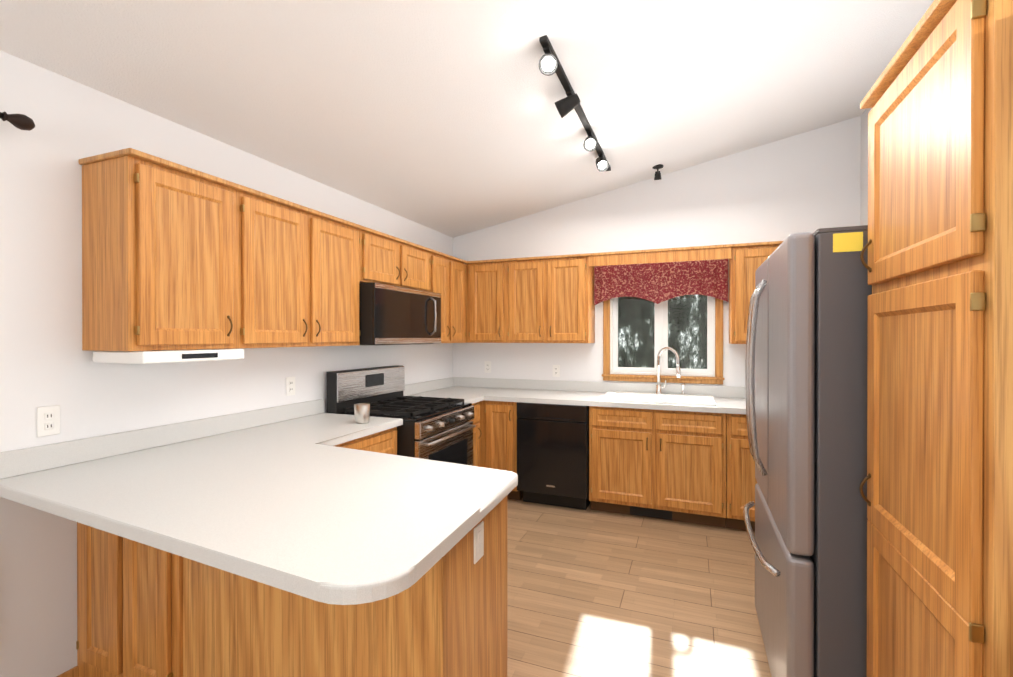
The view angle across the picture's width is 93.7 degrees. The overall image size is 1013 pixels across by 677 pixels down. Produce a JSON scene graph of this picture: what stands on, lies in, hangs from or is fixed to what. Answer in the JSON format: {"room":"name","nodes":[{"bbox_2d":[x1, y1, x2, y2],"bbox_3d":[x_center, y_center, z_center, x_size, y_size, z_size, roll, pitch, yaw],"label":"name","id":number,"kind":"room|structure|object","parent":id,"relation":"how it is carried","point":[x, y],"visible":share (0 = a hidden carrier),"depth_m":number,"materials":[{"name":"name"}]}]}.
{"room":"kitchen","nodes":[
{"label":"kitchen","id":0,"kind":"room"},
{"bbox_2d":[0,50,452,676],"bbox_3d":[-1.888,0.177,1.813,0.150,2.490,6.890,0,0,21],"label":"wall","id":1,"kind":"structure","parent":0,"point":[46,358],"depth_m":1.92,"materials":[{"name":"white paint"}]},
{"bbox_2d":[0,111,34,130],"bbox_3d":[-2.315,-0.752,0.338,0.127,0.098,3.038,0,0,21],"label":"curtain rod","id":2,"kind":"object","parent":1,"relation":"attached to","point":[21,121],"visible":1,"depth_m":1.69,"materials":[{"name":"brown metal"}]},
{"bbox_2d":[37,405,59,436],"bbox_3d":[-1.787,0.322,1.854,0.008,0.116,0.072,0,0,21],"label":"electrical outlet","id":3,"kind":"object","parent":1,"relation":"attached to","point":[48,420],"visible":1,"depth_m":1.85,"materials":[{"name":"white plastic"}]},
{"bbox_2d":[57,665,78,676],"bbox_3d":[-2.406,1.385,0.267,0.012,0.085,3.623,0,0,21],"label":"baseboard","id":4,"kind":"structure","parent":1,"relation":"attached to","point":[73,672],"depth_m":1.92,"materials":[{"name":"brown wood"}]},
{"bbox_2d":[78,148,245,350],"bbox_3d":[-1.515,-0.343,2.116,0.317,0.784,0.470,0,0,21],"label":"upper cabinet","id":5,"kind":"object","parent":1,"relation":"attached to","point":[175,256],"depth_m":1.95,"materials":[{"name":"brown wood"}]},
{"bbox_2d":[93,349,243,363],"bbox_3d":[-1.481,0.075,2.115,0.328,0.048,0.450,0,0,21],"label":"under-cabinet radio","id":6,"kind":"object","parent":5,"relation":"attached to","point":[150,357],"visible":0.9,"depth_m":1.95,"materials":[{"name":"white plastic"}]},
{"bbox_2d":[286,376,294,395],"bbox_3d":[-1.349,0.298,2.971,0.008,0.116,0.072,0,0,21],"label":"electrical outlet","id":7,"kind":"object","parent":1,"relation":"attached to","point":[290,385],"visible":1,"depth_m":2.96,"materials":[{"name":"white plastic"}]},
{"bbox_2d":[246,187,365,347],"bbox_3d":[-1.263,-0.345,2.759,0.317,0.784,0.910,0,0,21],"label":"upper cabinet","id":8,"kind":"object","parent":1,"relation":"attached to","point":[305,266],"depth_m":2.63,"materials":[{"name":"brown wood"}]},
{"bbox_2d":[366,227,433,291],"bbox_3d":[-0.935,-0.560,3.596,0.317,0.361,0.886,0,0,21],"label":"upper cabinet","id":9,"kind":"object","parent":1,"relation":"attached to","point":[390,260],"depth_m":3.50,"materials":[{"name":"brown wood"}]},
{"bbox_2d":[359,282,440,344],"bbox_3d":[-0.866,-0.162,3.570,0.466,0.414,0.880,0,0,21],"label":"microwave","id":10,"kind":"object","parent":9,"relation":"attached to","point":[392,315],"visible":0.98,"depth_m":3.33,"materials":[{"name":"black"}]},
{"bbox_2d":[434,250,465,342],"bbox_3d":[-0.658,-0.351,4.305,0.317,0.784,0.632,0,0,21],"label":"upper cabinet","id":11,"kind":"object","parent":1,"relation":"attached to","point":[449,271],"depth_m":4.29,"materials":[{"name":"brown wood"}]},
{"bbox_2d":[0,0,933,237],"bbox_3d":[-0.161,-1.444,1.131,3.860,0.853,7.190,0,0,21],"label":"ceiling","id":12,"kind":"structure","parent":0,"point":[443,116],"depth_m":2.45,"materials":[{"name":"white paint"}]},
{"bbox_2d":[539,35,610,171],"bbox_3d":[0.490,-1.302,3.007,0.149,0.159,1.822,0,0,21],"label":"track light","id":13,"kind":"object","parent":12,"relation":"attached to","point":[549,63],"visible":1,"depth_m":2.60,"materials":[{"name":"black metal"}]},
{"bbox_2d":[652,164,662,179],"bbox_3d":[1.274,-1.392,4.000,0.090,0.121,0.090,0,0,21],"label":"light","id":14,"kind":"object","parent":12,"relation":"attached to","point":[658,173],"visible":0.98,"depth_m":3.98,"materials":[{"name":"black metal"}]},
{"bbox_2d":[507,498,771,676],"bbox_3d":[-0.161,1.474,1.141,3.860,0.100,7.190,0,0,21],"label":"floor","id":15,"kind":"structure","parent":0,"point":[592,593],"depth_m":2.60,"materials":[{"name":"laminate"}]},
{"bbox_2d":[76,496,506,676],"bbox_3d":[-0.881,0.984,1.848,1.698,0.869,0.559,0,0,21],"label":"base cabinet","id":16,"kind":"object","parent":15,"relation":"on","point":[143,610],"visible":0.42,"depth_m":1.63,"materials":[{"name":"brown wood"}]},
{"bbox_2d":[335,427,396,454],"bbox_3d":[-1.122,0.981,2.711,0.617,0.868,0.872,0,0,21],"label":"base cabinet","id":17,"kind":"object","parent":15,"relation":"on","point":[384,441],"depth_m":2.81,"materials":[{"name":"brown wood"}]},
{"bbox_2d":[0,417,517,604],"bbox_3d":[-0.890,0.481,1.735,1.762,0.135,1.020,0,0,21],"label":"countertop","id":18,"kind":"structure","parent":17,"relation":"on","point":[292,498],"depth_m":1.53,"materials":[{"name":"laminate"}]},
{"bbox_2d":[215,399,402,424],"bbox_3d":[-1.106,0.477,2.706,0.652,0.135,0.869,0,0,21],"label":"countertop","id":19,"kind":"structure","parent":17,"relation":"on","point":[313,410],"depth_m":2.92,"materials":[{"name":"laminate"}]},
{"bbox_2d":[354,403,369,423],"bbox_3d":[-0.866,0.449,2.847,0.092,0.110,0.092,0,0,21],"label":"cup","id":20,"kind":"object","parent":19,"relation":"on","point":[362,413],"visible":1,"depth_m":2.81,"materials":[{"name":"white ceramic"}]},
{"bbox_2d":[327,365,475,465],"bbox_3d":[-0.716,0.815,3.455,0.776,1.178,0.800,0,0,21],"label":"range","id":21,"kind":"object","parent":15,"relation":"on","point":[436,428],"visible":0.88,"depth_m":3.32,"materials":[{"name":"black"}]},
{"bbox_2d":[471,402,481,466],"bbox_3d":[-0.587,0.977,4.077,0.617,0.868,0.440,0,0,21],"label":"base cabinet","id":22,"kind":"object","parent":15,"relation":"on","point":[476,431],"depth_m":4.08,"materials":[{"name":"brown wood"}]},
{"bbox_2d":[403,381,487,403],"bbox_3d":[-0.572,0.473,4.059,0.660,0.135,0.422,0,0,21],"label":"countertop","id":23,"kind":"structure","parent":22,"relation":"on","point":[472,392],"depth_m":4.39,"materials":[{"name":"laminate"}]},
{"bbox_2d":[479,400,486,467],"bbox_3d":[-0.372,0.975,4.576,0.656,0.868,0.637,0,0,21],"label":"base cabinet","id":24,"kind":"object","parent":15,"relation":"on","point":[483,404],"depth_m":4.19,"materials":[{"name":"brown wood"}]},
{"bbox_2d":[487,401,522,499],"bbox_3d":[0.067,0.976,4.404,0.288,0.868,0.637,0,0,21],"label":"base cabinet","id":25,"kind":"object","parent":15,"relation":"on","point":[501,415],"depth_m":4.11,"materials":[{"name":"brown wood"}]},
{"bbox_2d":[517,402,590,509],"bbox_3d":[0.478,0.976,4.211,0.602,0.868,0.657,0,0,21],"label":"dishwasher","id":26,"kind":"object","parent":15,"relation":"on","point":[553,454],"visible":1,"depth_m":3.92,"materials":[{"name":"black metal"}]},
{"bbox_2d":[589,412,726,527],"bbox_3d":[1.248,1.063,3.942,1.010,0.696,0.637,0,0,21],"label":"base cabinet","id":27,"kind":"object","parent":15,"relation":"on","point":[689,467],"depth_m":3.65,"materials":[{"name":"brown wood"}]},
{"bbox_2d":[719,413,756,531],"bbox_3d":[2.177,0.978,3.578,0.977,0.868,0.637,0,0,21],"label":"base cabinet","id":28,"kind":"object","parent":15,"relation":"on","point":[741,480],"depth_m":3.44,"materials":[{"name":"brown wood"}]},
{"bbox_2d":[431,377,745,413],"bbox_3d":[0.973,0.473,4.035,3.555,0.135,0.662,0,0,21],"label":"countertop","id":29,"kind":"structure","parent":28,"relation":"on","point":[728,399],"depth_m":4.14,"materials":[{"name":"laminate"}]},
{"bbox_2d":[598,347,715,405],"bbox_3d":[1.245,0.375,3.932,0.880,0.609,0.540,0,0,21],"label":"sink","id":30,"kind":"object","parent":29,"relation":"in","point":[658,396],"visible":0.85,"depth_m":4.03,"materials":[{"name":"white ceramic"}]},
{"bbox_2d":[743,225,871,676],"bbox_3d":[1.489,0.532,1.849,0.994,1.780,0.912,0,0,21],"label":"refrigerator","id":31,"kind":"object","parent":15,"relation":"on","point":[806,368],"visible":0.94,"depth_m":1.56,"materials":[{"name":"grey metal"}]},
{"bbox_2d":[859,0,1012,676],"bbox_3d":[1.311,0.345,1.048,0.741,2.153,0.652,0,0,21],"label":"pantry cabinet","id":32,"kind":"object","parent":15,"relation":"on","point":[938,99],"visible":1,"depth_m":1.03,"materials":[{"name":"brown wood"}]},
{"bbox_2d":[453,116,860,386],"bbox_3d":[1.123,-0.184,4.413,3.860,3.195,0.150,0,0,21],"label":"wall","id":33,"kind":"structure","parent":0,"point":[785,188],"depth_m":4.15,"materials":[{"name":"white paint"}]},
{"bbox_2d":[465,259,504,342],"bbox_3d":[-0.145,-0.352,4.655,0.416,0.784,0.317,0,0,21],"label":"upper cabinet","id":34,"kind":"object","parent":33,"relation":"attached to","point":[485,279],"depth_m":4.51,"materials":[{"name":"brown wood"}]},
{"bbox_2d":[485,361,490,372],"bbox_3d":[-0.192,0.292,4.843,0.072,0.116,0.008,0,0,21],"label":"electrical outlet","id":35,"kind":"object","parent":33,"relation":"attached to","point":[487,366],"visible":1,"depth_m":4.84,"materials":[{"name":"white plastic"}]},
{"bbox_2d":[505,253,596,342],"bbox_3d":[0.409,-0.351,4.438,0.774,0.784,0.317,0,0,21],"label":"upper cabinet","id":36,"kind":"object","parent":33,"relation":"attached to","point":[545,299],"depth_m":4.29,"materials":[{"name":"brown wood"}]},
{"bbox_2d":[553,365,559,376],"bbox_3d":[0.479,0.312,4.581,0.072,0.116,0.008,0,0,21],"label":"electrical outlet","id":37,"kind":"object","parent":33,"relation":"attached to","point":[556,370],"visible":1,"depth_m":4.58,"materials":[{"name":"white plastic"}]},
{"bbox_2d":[594,259,727,304],"bbox_3d":[1.339,-0.506,4.192,1.132,0.410,0.097,0,0,21],"label":"window valance","id":38,"kind":"object","parent":33,"relation":"attached to","point":[657,283],"visible":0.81,"depth_m":4.15,"materials":[{"name":"fabric"}]},
{"bbox_2d":[602,295,724,384],"bbox_3d":[1.390,-0.121,4.273,1.034,1.024,0.175,0,0,21],"label":"window","id":39,"kind":"structure","parent":33,"relation":"in","point":[613,371],"depth_m":4.26,"materials":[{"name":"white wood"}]},
{"bbox_2d":[725,241,782,343],"bbox_3d":[2.259,-0.349,3.713,0.926,0.784,0.317,0,0,21],"label":"upper cabinet","id":40,"kind":"object","parent":33,"relation":"attached to","point":[744,258],"depth_m":3.71,"materials":[{"name":"brown wood"}]},
{"bbox_2d":[861,108,871,225],"bbox_3d":[1.566,-0.162,0.459,0.150,3.176,6.890,0,0,21],"label":"wall","id":41,"kind":"structure","parent":0,"point":[864,168],"depth_m":3.61,"materials":[{"name":"white paint"}]},
{"label":"outside","id":42,"kind":"structure","parent":0,"visible":0},
{"bbox_2d":[618,294,706,368],"bbox_3d":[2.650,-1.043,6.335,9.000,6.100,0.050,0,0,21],"label":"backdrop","id":43,"kind":"structure","parent":42,"point":[625,321],"depth_m":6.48,"materials":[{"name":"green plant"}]}
]}

